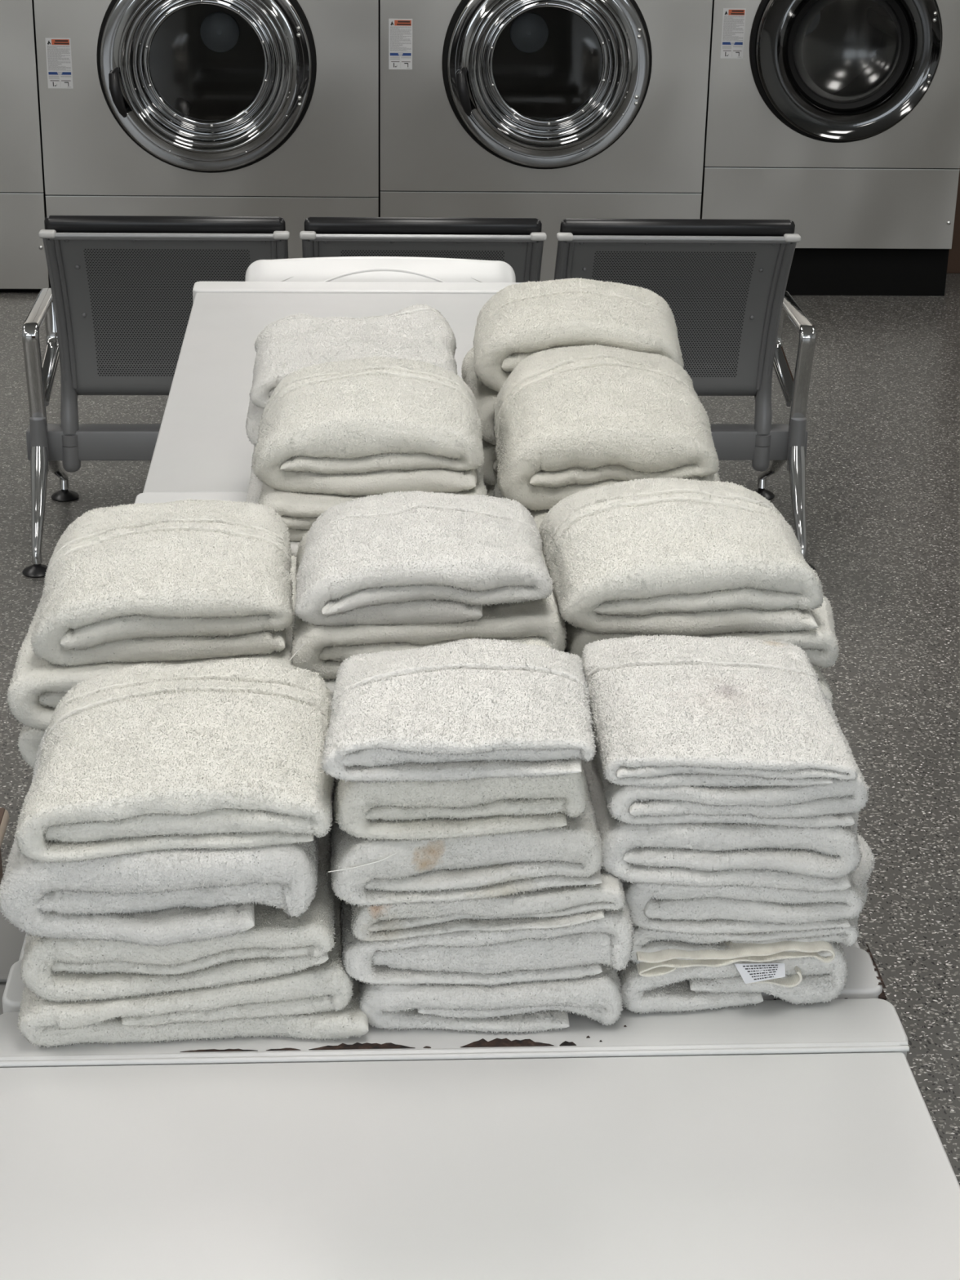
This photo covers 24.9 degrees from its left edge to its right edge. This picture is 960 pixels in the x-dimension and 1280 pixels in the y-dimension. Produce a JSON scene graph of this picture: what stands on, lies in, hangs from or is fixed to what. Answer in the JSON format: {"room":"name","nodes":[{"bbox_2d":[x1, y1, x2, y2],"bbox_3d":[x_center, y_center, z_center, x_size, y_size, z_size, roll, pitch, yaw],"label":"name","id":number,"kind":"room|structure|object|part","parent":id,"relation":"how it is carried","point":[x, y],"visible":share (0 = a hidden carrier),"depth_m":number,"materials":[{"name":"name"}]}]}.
{"room":"laundry","nodes":[
{"label":"laundry","id":0,"kind":"room"},
{"bbox_2d":[0,273,959,1185],"bbox_3d":[-0.080,0.766,3.117,9.400,0.100,12.350,0,23,-3],"label":"floor","id":1,"kind":"structure","parent":0,"point":[882,415],"depth_m":5.33,"materials":[{"name":"plastic"}]},
{"bbox_2d":[0,807,9,884],"bbox_3d":[-0.797,0.529,2.745,0.407,0.598,0.226,0,23,-3],"label":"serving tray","id":2,"kind":"object","parent":1,"relation":"on","point":[4,815],"visible":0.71,"depth_m":2.72,"materials":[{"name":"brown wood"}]},
{"bbox_2d":[0,911,26,1014],"bbox_3d":[-0.777,0.735,2.246,0.605,0.608,0.830,0,23,-3],"label":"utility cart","id":3,"kind":"object","parent":1,"relation":"on","point":[11,940],"visible":0.02,"depth_m":2.42,"materials":[{"name":"grey plastic"}]},
{"bbox_2d":[0,0,50,292],"bbox_3d":[-2.095,-2.335,7.626,1.148,2.050,1.177,0,23,-3],"label":"washing machine","id":4,"kind":"object","parent":1,"relation":"on","point":[24,268],"visible":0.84,"depth_m":7.45,"materials":[{"name":"grey metal"}]},
{"bbox_3d":[-2.066,-2.301,7.148,1.148,1.641,0.012,0,23,-3],"label":"panel","id":5,"kind":"part","parent":4,"relation":"part of","materials":[{"name":"silver metal"}]},
{"bbox_3d":[-2.084,-1.386,7.532,1.148,0.334,0.013,0,23,-3],"label":"panel","id":6,"kind":"part","parent":4,"relation":"part of","materials":[{"name":"silver metal"}]},
{"bbox_2d":[33,0,378,258],"bbox_3d":[-0.942,-2.342,7.694,1.150,2.050,1.177,0,23,-3],"label":"washing machine","id":7,"kind":"object","parent":1,"relation":"on","point":[169,108],"visible":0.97,"depth_m":7.43,"materials":[{"name":"grey metal"}]},
{"bbox_3d":[-1.217,-1.835,7.282,0.053,0.165,0.055,0,23,-3],"label":"handle","id":8,"kind":"part","parent":7,"relation":"part of","materials":[{"name":"black plastic"}]},
{"bbox_3d":[-0.922,-1.942,7.320,0.706,0.706,0.089,0,23,-3],"label":"door","id":9,"kind":"part","parent":7,"relation":"part of","materials":[{"name":"silver metal"}]},
{"bbox_3d":[-0.931,-1.389,7.601,1.150,0.326,0.013,0,23,-3],"label":"panel","id":10,"kind":"part","parent":7,"relation":"part of","materials":[{"name":"silver metal"}]},
{"bbox_2d":[142,256,525,493],"bbox_3d":[-0.137,-0.011,3.571,0.700,0.979,1.222,0,23,-3],"label":"table","id":11,"kind":"object","parent":1,"relation":"on","point":[202,445],"visible":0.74,"depth_m":3.66,"materials":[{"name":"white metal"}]},
{"bbox_3d":[-0.181,-0.555,3.964,0.489,0.284,0.072,0,23,-3],"label":"handle panel","id":12,"kind":"part","parent":11,"relation":"part of","materials":[{"name":"white plastic"}]},
{"bbox_2d":[22,215,815,577],"bbox_3d":[-0.147,-0.679,5.331,1.899,0.845,0.718,0,23,-3],"label":"bench","id":13,"kind":"object","parent":1,"relation":"on","point":[116,308],"visible":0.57,"depth_m":5.04,"materials":[{"name":"grey metal"}]},
{"bbox_2d":[29,417,48,471],"bbox_3d":[-1.052,-0.466,5.178,0.042,0.131,0.043,0,23,-3],"label":"chair leg","id":14,"kind":"object","parent":13,"relation":"attached to","point":[38,429],"depth_m":5.16,"materials":[{"name":"grey metal"}]},
{"bbox_3d":[-1.050,-0.329,5.157,0.044,0.251,0.181,0,23,-3],"label":"leg","id":15,"kind":"part","parent":13,"relation":"part of","materials":[{"name":"silver metal"}]},
{"bbox_3d":[-1.059,-0.663,5.282,0.040,0.322,0.413,0,23,-3],"label":"armrest","id":16,"kind":"part","parent":13,"relation":"part of","materials":[{"name":"silver metal"}]},
{"bbox_3d":[-1.067,-0.450,5.437,0.044,0.256,0.343,0,23,-3],"label":"leg","id":17,"kind":"part","parent":13,"relation":"part of","materials":[{"name":"silver metal"}]},
{"bbox_3d":[-0.985,-0.793,5.236,0.045,0.523,0.661,0,23,-3],"label":"frame","id":18,"kind":"part","parent":13,"relation":"part of","materials":[{"name":"grey metal"}]},
{"bbox_3d":[-0.704,-0.902,4.847,0.518,0.013,0.013,0,23,-3],"label":"rail","id":19,"kind":"part","parent":13,"relation":"part of","materials":[{"name":"grey metal"}]},
{"bbox_3d":[-0.705,-0.901,4.854,0.514,0.012,0.020,0,23,-3],"label":"backrest","id":20,"kind":"part","parent":13,"relation":"part of","materials":[{"name":"grey metal"}]},
{"bbox_3d":[-0.716,-0.750,5.058,0.510,0.445,0.254,0,23,-3],"label":"perforated panel","id":21,"kind":"part","parent":13,"relation":"part of","materials":[{"name":"grey metal"}]},
{"bbox_3d":[-0.470,-0.796,5.266,0.045,0.523,0.661,0,23,-3],"label":"frame","id":22,"kind":"part","parent":13,"relation":"part of","materials":[{"name":"grey metal"}]},
{"bbox_3d":[-0.408,-0.797,5.270,0.045,0.523,0.661,0,23,-3],"label":"frame","id":23,"kind":"part","parent":13,"relation":"part of","materials":[{"name":"grey metal"}]},
{"bbox_3d":[-0.127,-0.904,4.888,0.514,0.012,0.020,0,23,-3],"label":"backrest","id":24,"kind":"part","parent":13,"relation":"part of","materials":[{"name":"grey metal"}]},
{"bbox_3d":[-0.127,-0.906,4.881,0.518,0.013,0.013,0,23,-3],"label":"rail","id":25,"kind":"part","parent":13,"relation":"part of","materials":[{"name":"grey metal"}]},
{"bbox_3d":[-0.139,-0.753,5.093,0.510,0.445,0.254,0,23,-3],"label":"perforated panel","id":26,"kind":"part","parent":13,"relation":"part of","materials":[{"name":"grey"}]},
{"bbox_3d":[0.107,-0.799,5.300,0.045,0.523,0.661,0,23,-3],"label":"frame","id":27,"kind":"part","parent":13,"relation":"part of","materials":[{"name":"grey metal"}]},
{"bbox_3d":[0.170,-0.800,5.304,0.045,0.523,0.661,0,23,-3],"label":"frame","id":28,"kind":"part","parent":13,"relation":"part of","materials":[{"name":"grey metal"}]},
{"bbox_3d":[0.440,-0.757,5.127,0.510,0.445,0.254,0,23,-3],"label":"perforated panel","id":29,"kind":"part","parent":13,"relation":"part of","materials":[{"name":"grey metal"}]},
{"bbox_3d":[0.451,-0.908,4.922,0.514,0.012,0.020,0,23,-3],"label":"backrest","id":30,"kind":"part","parent":13,"relation":"part of","materials":[{"name":"grey metal"}]},
{"bbox_3d":[0.451,-0.909,4.915,0.518,0.013,0.013,0,23,-3],"label":"rail","id":31,"kind":"part","parent":13,"relation":"part of","materials":[{"name":"grey metal"}]},
{"bbox_3d":[0.756,-0.461,5.545,0.044,0.256,0.343,0,23,-3],"label":"leg","id":32,"kind":"part","parent":13,"relation":"part of","materials":[{"name":"silver metal"}]},
{"bbox_3d":[0.685,-0.803,5.334,0.045,0.523,0.661,0,23,-3],"label":"frame","id":33,"kind":"part","parent":13,"relation":"part of","materials":[{"name":"grey metal"}]},
{"bbox_3d":[0.764,-0.673,5.390,0.040,0.322,0.413,0,23,-3],"label":"armrest","id":34,"kind":"part","parent":13,"relation":"part of","materials":[{"name":"silver metal"}]},
{"bbox_2d":[786,417,806,471],"bbox_3d":[0.772,-0.476,5.286,0.042,0.131,0.043,0,23,-3],"label":"chair leg","id":35,"kind":"object","parent":13,"relation":"attached to","point":[796,431],"depth_m":5.27,"materials":[{"name":"grey metal"}]},
{"bbox_3d":[0.774,-0.340,5.265,0.044,0.251,0.181,0,23,-3],"label":"leg","id":36,"kind":"part","parent":13,"relation":"part of","materials":[{"name":"silver metal"}]},
{"bbox_2d":[2,492,886,1013],"bbox_3d":[-0.068,0.480,2.446,0.700,0.948,1.221,0,23,-3],"label":"table","id":37,"kind":"object","parent":1,"relation":"on","point":[864,981],"visible":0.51,"depth_m":1.74,"materials":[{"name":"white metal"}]},
{"bbox_2d":[17,814,368,1048],"bbox_3d":[-0.227,0.222,1.753,0.269,0.065,0.311,-1,23,-6],"label":"folded towel","id":38,"kind":"object","parent":37,"relation":"on","point":[319,1002],"visible":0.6,"depth_m":1.62,"materials":[{"name":"white fabric"}]},
{"bbox_2d":[19,799,336,1003],"bbox_3d":[-0.234,0.185,1.739,0.240,0.068,0.301,-1,23,-4],"label":"folded towel","id":39,"kind":"object","parent":38,"relation":"on","point":[64,970],"visible":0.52,"depth_m":1.61,"materials":[{"name":"white fabric"}]},
{"bbox_2d":[0,724,319,946],"bbox_3d":[-0.244,0.132,1.717,0.239,0.084,0.312,0,23,-3],"label":"folded towel","id":40,"kind":"object","parent":39,"relation":"on","point":[160,897],"visible":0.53,"depth_m":1.58,"materials":[{"name":"white fabric"}]},
{"bbox_2d":[13,643,334,863],"bbox_3d":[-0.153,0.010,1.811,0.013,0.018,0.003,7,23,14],"label":"folded towel","id":41,"kind":"object","parent":40,"relation":"on","point":[228,753],"visible":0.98,"depth_m":1.60,"materials":[{"name":"white fabric"}]},
{"bbox_3d":[-0.060,0.061,2.270,0.688,0.030,1.080,0,23,-3],"label":"lid","id":42,"kind":"part","parent":37,"relation":"part of","materials":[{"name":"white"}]},
{"bbox_2d":[483,481,494,496],"bbox_3d":[0.114,-0.219,2.827,0.246,0.056,0.310,0,23,-3],"label":"folded towel","id":43,"kind":"object","parent":37,"relation":"on","point":[490,488],"visible":0.02,"depth_m":2.70,"materials":[{"name":"white fabric"}]},
{"bbox_2d":[481,440,497,486],"bbox_3d":[0.110,-0.270,2.809,0.254,0.064,0.312,0,23,-3],"label":"folded towel","id":44,"kind":"object","parent":43,"relation":"on","point":[490,466],"visible":0.02,"depth_m":2.67,"materials":[{"name":"white fabric"}]},
{"bbox_2d":[461,346,498,444],"bbox_3d":[0.109,-0.324,2.783,0.262,0.071,0.309,0,23,-3],"label":"folded towel","id":45,"kind":"object","parent":44,"relation":"on","point":[485,397],"visible":0.07,"depth_m":2.66,"materials":[{"name":"white fabric"}]},
{"bbox_2d":[471,277,684,391],"bbox_3d":[0.122,-0.394,2.752,0.263,0.106,0.300,1,23,0],"label":"folded towel","id":46,"kind":"object","parent":45,"relation":"on","point":[521,320],"visible":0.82,"depth_m":2.64,"materials":[{"name":"white fabric"}]},
{"bbox_2d":[356,964,623,1034],"bbox_3d":[0.001,0.225,1.773,0.211,0.051,0.292,0,23,-3],"label":"folded towel","id":47,"kind":"object","parent":37,"relation":"on","point":[531,1006],"visible":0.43,"depth_m":1.65,"materials":[{"name":"white fabric"}]},
{"bbox_2d":[339,897,635,987],"bbox_3d":[0.000,0.180,1.759,0.228,0.069,0.298,0,23,-3],"label":"folded towel","id":48,"kind":"object","parent":47,"relation":"on","point":[468,957],"visible":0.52,"depth_m":1.63,"materials":[{"name":"white fabric"}]},
{"bbox_2d":[350,866,626,944],"bbox_3d":[0.001,0.152,1.742,0.210,0.051,0.294,0,23,-3],"label":"folded towel","id":49,"kind":"object","parent":48,"relation":"on","point":[558,908],"visible":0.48,"depth_m":1.62,"materials":[{"name":"white fabric"}]},
{"bbox_2d":[328,759,604,907],"bbox_3d":[-0.017,0.116,1.723,0.206,0.067,0.293,0,23,-3],"label":"folded towel","id":50,"kind":"object","parent":49,"relation":"on","point":[365,872],"visible":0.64,"depth_m":1.60,"materials":[{"name":"white fabric"}]},
{"bbox_2d":[333,639,589,841],"bbox_3d":[-0.019,0.072,1.693,0.191,0.066,0.262,0,23,-3],"label":"folded towel","id":51,"kind":"object","parent":50,"relation":"on","point":[420,811],"visible":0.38,"depth_m":1.58,"materials":[{"name":"white fabric"}]},
{"bbox_2d":[320,637,596,783],"bbox_3d":[-0.015,0.043,1.654,0.202,0.053,0.229,1,23,-1],"label":"folded towel","id":52,"kind":"object","parent":51,"relation":"on","point":[464,709],"visible":1,"depth_m":1.59,"materials":[{"name":"white fabric"}]},
{"bbox_2d":[616,941,848,1013],"bbox_3d":[0.191,0.215,1.802,0.189,0.054,0.283,0,23,-3],"label":"folded towel","id":53,"kind":"object","parent":37,"relation":"on","point":[808,980],"visible":0.32,"depth_m":1.68,"materials":[{"name":"fabric"}]},
{"bbox_2d":[629,882,869,983],"bbox_3d":[0.207,0.188,1.790,0.210,0.043,0.292,0,23,-3],"label":"folded towel","id":54,"kind":"object","parent":53,"relation":"on","point":[655,953],"visible":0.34,"depth_m":1.67,"materials":[{"name":"fabric"}]},
{"bbox_2d":[621,833,875,936],"bbox_3d":[0.206,0.150,1.780,0.217,0.056,0.290,0,23,-3],"label":"folded towel","id":55,"kind":"object","parent":54,"relation":"on","point":[741,910],"visible":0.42,"depth_m":1.66,"materials":[{"name":"white fabric"}]},
{"bbox_2d":[581,755,862,893],"bbox_3d":[0.187,0.113,1.759,0.220,0.063,0.291,0,23,-3],"label":"folded towel","id":56,"kind":"object","parent":55,"relation":"on","point":[706,855],"visible":0.45,"depth_m":1.63,"materials":[{"name":"white fabric"}]},
{"bbox_2d":[581,640,869,829],"bbox_3d":[0.186,0.071,1.745,0.204,0.048,0.291,0,23,-3],"label":"folded towel","id":57,"kind":"object","parent":56,"relation":"on","point":[831,805],"visible":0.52,"depth_m":1.62,"materials":[{"name":"white fabric"}]},
{"bbox_2d":[581,634,858,789],"bbox_3d":[0.182,0.048,1.722,0.195,0.038,0.267,0,23,-2],"label":"folded towel","id":58,"kind":"object","parent":57,"relation":"on","point":[671,710],"visible":1,"depth_m":1.67,"materials":[{"name":"white fabric"}]},
{"bbox_3d":[-0.056,0.090,2.092,0.231,0.050,0.309,0,23,-3],"label":"folded towel","id":59,"kind":"object","parent":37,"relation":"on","visible":0},
{"bbox_3d":[-0.058,0.043,2.076,0.239,0.060,0.311,0,23,-3],"label":"folded towel","id":60,"kind":"object","parent":59,"relation":"on","visible":0},
{"bbox_2d":[323,678,336,697],"bbox_3d":[-0.050,0.001,2.053,0.232,0.052,0.312,0,23,-3],"label":"folded towel","id":61,"kind":"object","parent":60,"relation":"on","point":[331,683],"visible":0.02,"depth_m":1.91,"materials":[{"name":"white fabric"}]},
{"bbox_2d":[289,523,567,679],"bbox_3d":[-0.051,-0.048,2.037,0.247,0.064,0.312,0,23,-3],"label":"folded towel","id":62,"kind":"object","parent":61,"relation":"on","point":[323,650],"visible":0.21,"depth_m":1.90,"materials":[{"name":"white fabric"}]},
{"bbox_2d":[293,489,553,626],"bbox_3d":[-0.054,-0.084,1.983,0.230,0.076,0.248,0,23,-3],"label":"folded towel","id":63,"kind":"object","parent":62,"relation":"on","point":[415,557],"visible":1,"depth_m":1.89,"materials":[{"name":"white fabric"}]},
{"bbox_3d":[-0.280,0.089,2.077,0.262,0.057,0.313,0,23,-3],"label":"folded towel","id":64,"kind":"object","parent":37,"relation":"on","visible":0},
{"bbox_2d":[17,724,45,768],"bbox_3d":[-0.287,0.042,2.061,0.268,0.054,0.312,0,23,-3],"label":"folded towel","id":65,"kind":"object","parent":64,"relation":"on","point":[29,740],"visible":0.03,"depth_m":1.92,"materials":[{"name":"white fabric"}]},
{"bbox_2d":[6,555,297,731],"bbox_3d":[-0.291,-0.006,2.036,0.270,0.070,0.314,0,23,-3],"label":"folded towel","id":66,"kind":"object","parent":65,"relation":"on","point":[37,686],"visible":0.12,"depth_m":1.90,"materials":[{"name":"white fabric"}]},
{"bbox_2d":[30,498,294,666],"bbox_3d":[-0.290,-0.064,2.017,0.233,0.083,0.295,-1,23,-5],"label":"folded towel","id":67,"kind":"object","parent":66,"relation":"on","point":[184,580],"visible":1,"depth_m":1.91,"materials":[{"name":"white fabric"}]},
{"bbox_3d":[0.185,0.086,2.112,0.227,0.050,0.320,0,23,-3],"label":"folded towel","id":68,"kind":"object","parent":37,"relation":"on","visible":0},
{"bbox_3d":[0.188,0.045,2.098,0.233,0.050,0.321,0,23,-3],"label":"folded towel","id":69,"kind":"object","parent":68,"relation":"on","visible":0},
{"bbox_2d":[563,645,833,706],"bbox_3d":[0.191,0.005,2.074,0.245,0.056,0.326,0,23,-3],"label":"folded towel","id":70,"kind":"object","parent":69,"relation":"on","point":[828,694],"visible":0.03,"depth_m":1.94,"materials":[{"name":"white fabric"}]},
{"bbox_2d":[563,594,839,668],"bbox_3d":[0.196,-0.044,2.060,0.257,0.056,0.322,0,23,-3],"label":"folded towel","id":71,"kind":"object","parent":70,"relation":"on","point":[820,644],"visible":0.09,"depth_m":1.92,"materials":[{"name":"white fabric"}]},
{"bbox_2d":[538,477,824,636],"bbox_3d":[0.180,-0.089,2.010,0.239,0.088,0.279,0,23,-3],"label":"folded towel","id":72,"kind":"object","parent":71,"relation":"on","point":[660,556],"visible":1,"depth_m":1.91,"materials":[{"name":"white fabric"}]},
{"bbox_3d":[-0.146,-0.061,2.448,0.268,0.050,0.339,0,23,-3],"label":"folded towel","id":73,"kind":"object","parent":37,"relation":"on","visible":0},
{"bbox_3d":[-0.128,-0.102,2.435,0.243,0.052,0.341,0,23,-3],"label":"folded towel","id":74,"kind":"object","parent":73,"relation":"on","visible":0},
{"bbox_2d":[245,468,299,557],"bbox_3d":[-0.132,-0.141,2.414,0.265,0.050,0.339,0,23,-3],"label":"folded towel","id":75,"kind":"object","parent":74,"relation":"on","point":[255,486],"visible":0.02,"depth_m":2.42,"materials":[{"name":"white fabric"}]},
{"bbox_2d":[257,466,488,542],"bbox_3d":[-0.118,-0.185,2.401,0.247,0.055,0.339,0,23,-3],"label":"folded towel","id":76,"kind":"object","parent":75,"relation":"on","point":[299,511],"visible":0.2,"depth_m":2.25,"materials":[{"name":"white fabric"}]},
{"bbox_2d":[251,355,484,497],"bbox_3d":[-0.121,-0.244,2.378,0.248,0.100,0.290,0,23,-2],"label":"folded towel","id":77,"kind":"object","parent":76,"relation":"on","point":[372,425],"visible":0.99,"depth_m":2.27,"materials":[{"name":"white fabric"}]},
{"bbox_3d":[0.140,-0.070,2.476,0.233,0.054,0.371,0,23,-3],"label":"folded towel","id":78,"kind":"object","parent":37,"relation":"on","visible":0},
{"bbox_2d":[492,483,506,498],"bbox_3d":[0.140,-0.117,2.462,0.246,0.058,0.374,0,23,-3],"label":"folded towel","id":79,"kind":"object","parent":78,"relation":"on","point":[497,493],"visible":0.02,"depth_m":2.57,"materials":[{"name":"white fabric"}]},
{"bbox_2d":[526,472,721,527],"bbox_3d":[0.148,-0.172,2.434,0.238,0.082,0.372,0,23,-3],"label":"folded towel","id":80,"kind":"object","parent":79,"relation":"on","point":[538,516],"visible":0.02,"depth_m":2.31,"materials":[{"name":"white fabric"}]},
{"bbox_2d":[493,344,719,511],"bbox_3d":[0.136,-0.254,2.445,0.242,0.113,0.396,1,23,-1],"label":"folded towel","id":81,"kind":"object","parent":80,"relation":"on","point":[568,420],"visible":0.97,"depth_m":2.30,"materials":[{"name":"white fabric"}]},
{"bbox_3d":[-0.158,-0.200,2.769,0.253,0.057,0.278,0,23,-3],"label":"folded towel","id":82,"kind":"object","parent":37,"relation":"on","visible":0},
{"bbox_2d":[250,444,255,473],"bbox_3d":[-0.159,-0.251,2.750,0.257,0.064,0.280,0,23,-3],"label":"folded towel","id":83,"kind":"object","parent":82,"relation":"on","point":[254,445],"visible":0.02,"depth_m":2.68,"materials":[{"name":"white fabric"}]},
{"bbox_2d":[245,374,263,446],"bbox_3d":[-0.158,-0.301,2.723,0.264,0.064,0.286,0,23,-3],"label":"folded towel","id":84,"kind":"object","parent":83,"relation":"on","point":[255,413],"visible":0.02,"depth_m":2.60,"materials":[{"name":"white fabric"}]},
{"bbox_2d":[248,303,458,408],"bbox_3d":[-0.155,-0.354,2.693,0.260,0.073,0.290,0,23,-3],"label":"folded towel","id":85,"kind":"object","parent":84,"relation":"on","point":[417,332],"visible":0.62,"depth_m":2.68,"materials":[{"name":"white fabric"}]},
{"bbox_2d":[0,998,959,1279],"bbox_3d":[0.001,0.950,1.331,0.700,0.948,1.187,0,23,-3],"label":"table","id":86,"kind":"object","parent":1,"relation":"on","point":[769,1140],"visible":0.98,"depth_m":1.52,"materials":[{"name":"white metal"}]},
{"bbox_2d":[377,0,712,281],"bbox_3d":[0.201,-2.348,7.762,1.128,2.050,1.177,0,23,-3],"label":"washing machine","id":87,"kind":"object","parent":1,"relation":"on","point":[551,112],"visible":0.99,"depth_m":7.49,"materials":[{"name":"grey metal"}]},
{"bbox_3d":[-0.054,-1.853,7.345,0.053,0.161,0.055,0,23,-3],"label":"handle","id":88,"kind":"part","parent":87,"relation":"part of","materials":[{"name":"black plastic"}]},
{"bbox_3d":[0.212,-1.405,7.665,1.128,0.348,0.013,0,23,-3],"label":"panel","id":89,"kind":"part","parent":87,"relation":"part of","materials":[{"name":"silver metal"}]},
{"bbox_3d":[0.230,-2.321,7.281,1.128,1.627,0.012,0,23,-3],"label":"panel","id":90,"kind":"part","parent":87,"relation":"part of","materials":[{"name":"silver metal"}]},
{"bbox_3d":[0.232,-1.958,7.384,0.686,0.686,0.089,0,23,-3],"label":"door","id":91,"kind":"part","parent":87,"relation":"part of","materials":[{"name":"silver metal"}]},
{"bbox_2d":[699,0,959,296],"bbox_3d":[1.220,-2.363,7.844,0.905,2.050,1.131,0,23,-3],"label":"washing machine","id":92,"kind":"object","parent":1,"relation":"on","point":[838,120],"visible":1,"depth_m":7.61,"materials":[{"name":"grey metal"}]},
{"bbox_3d":[1.235,-1.526,7.677,0.905,0.281,0.013,0,23,-3],"label":"panel","id":93,"kind":"part","parent":92,"relation":"part of","materials":[{"name":"silver metal"}]},
{"bbox_3d":[1.251,-2.368,7.323,0.905,1.536,0.012,0,23,-3],"label":"panel","id":94,"kind":"part","parent":92,"relation":"part of","materials":[{"name":"silver metal"}]},
{"bbox_3d":[1.259,-2.027,7.409,0.636,0.636,0.066,0,23,-3],"label":"door","id":95,"kind":"part","parent":92,"relation":"part of","materials":[{"name":"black metal"}]},
{"bbox_2d":[946,168,959,273],"bbox_3d":[2.056,-2.540,8.110,0.710,2.200,0.740,0,23,-3],"label":"tall cabinet","id":96,"kind":"object","parent":1,"relation":"on","point":[953,260],"visible":0.02,"depth_m":8.14,"materials":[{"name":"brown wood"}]}
]}

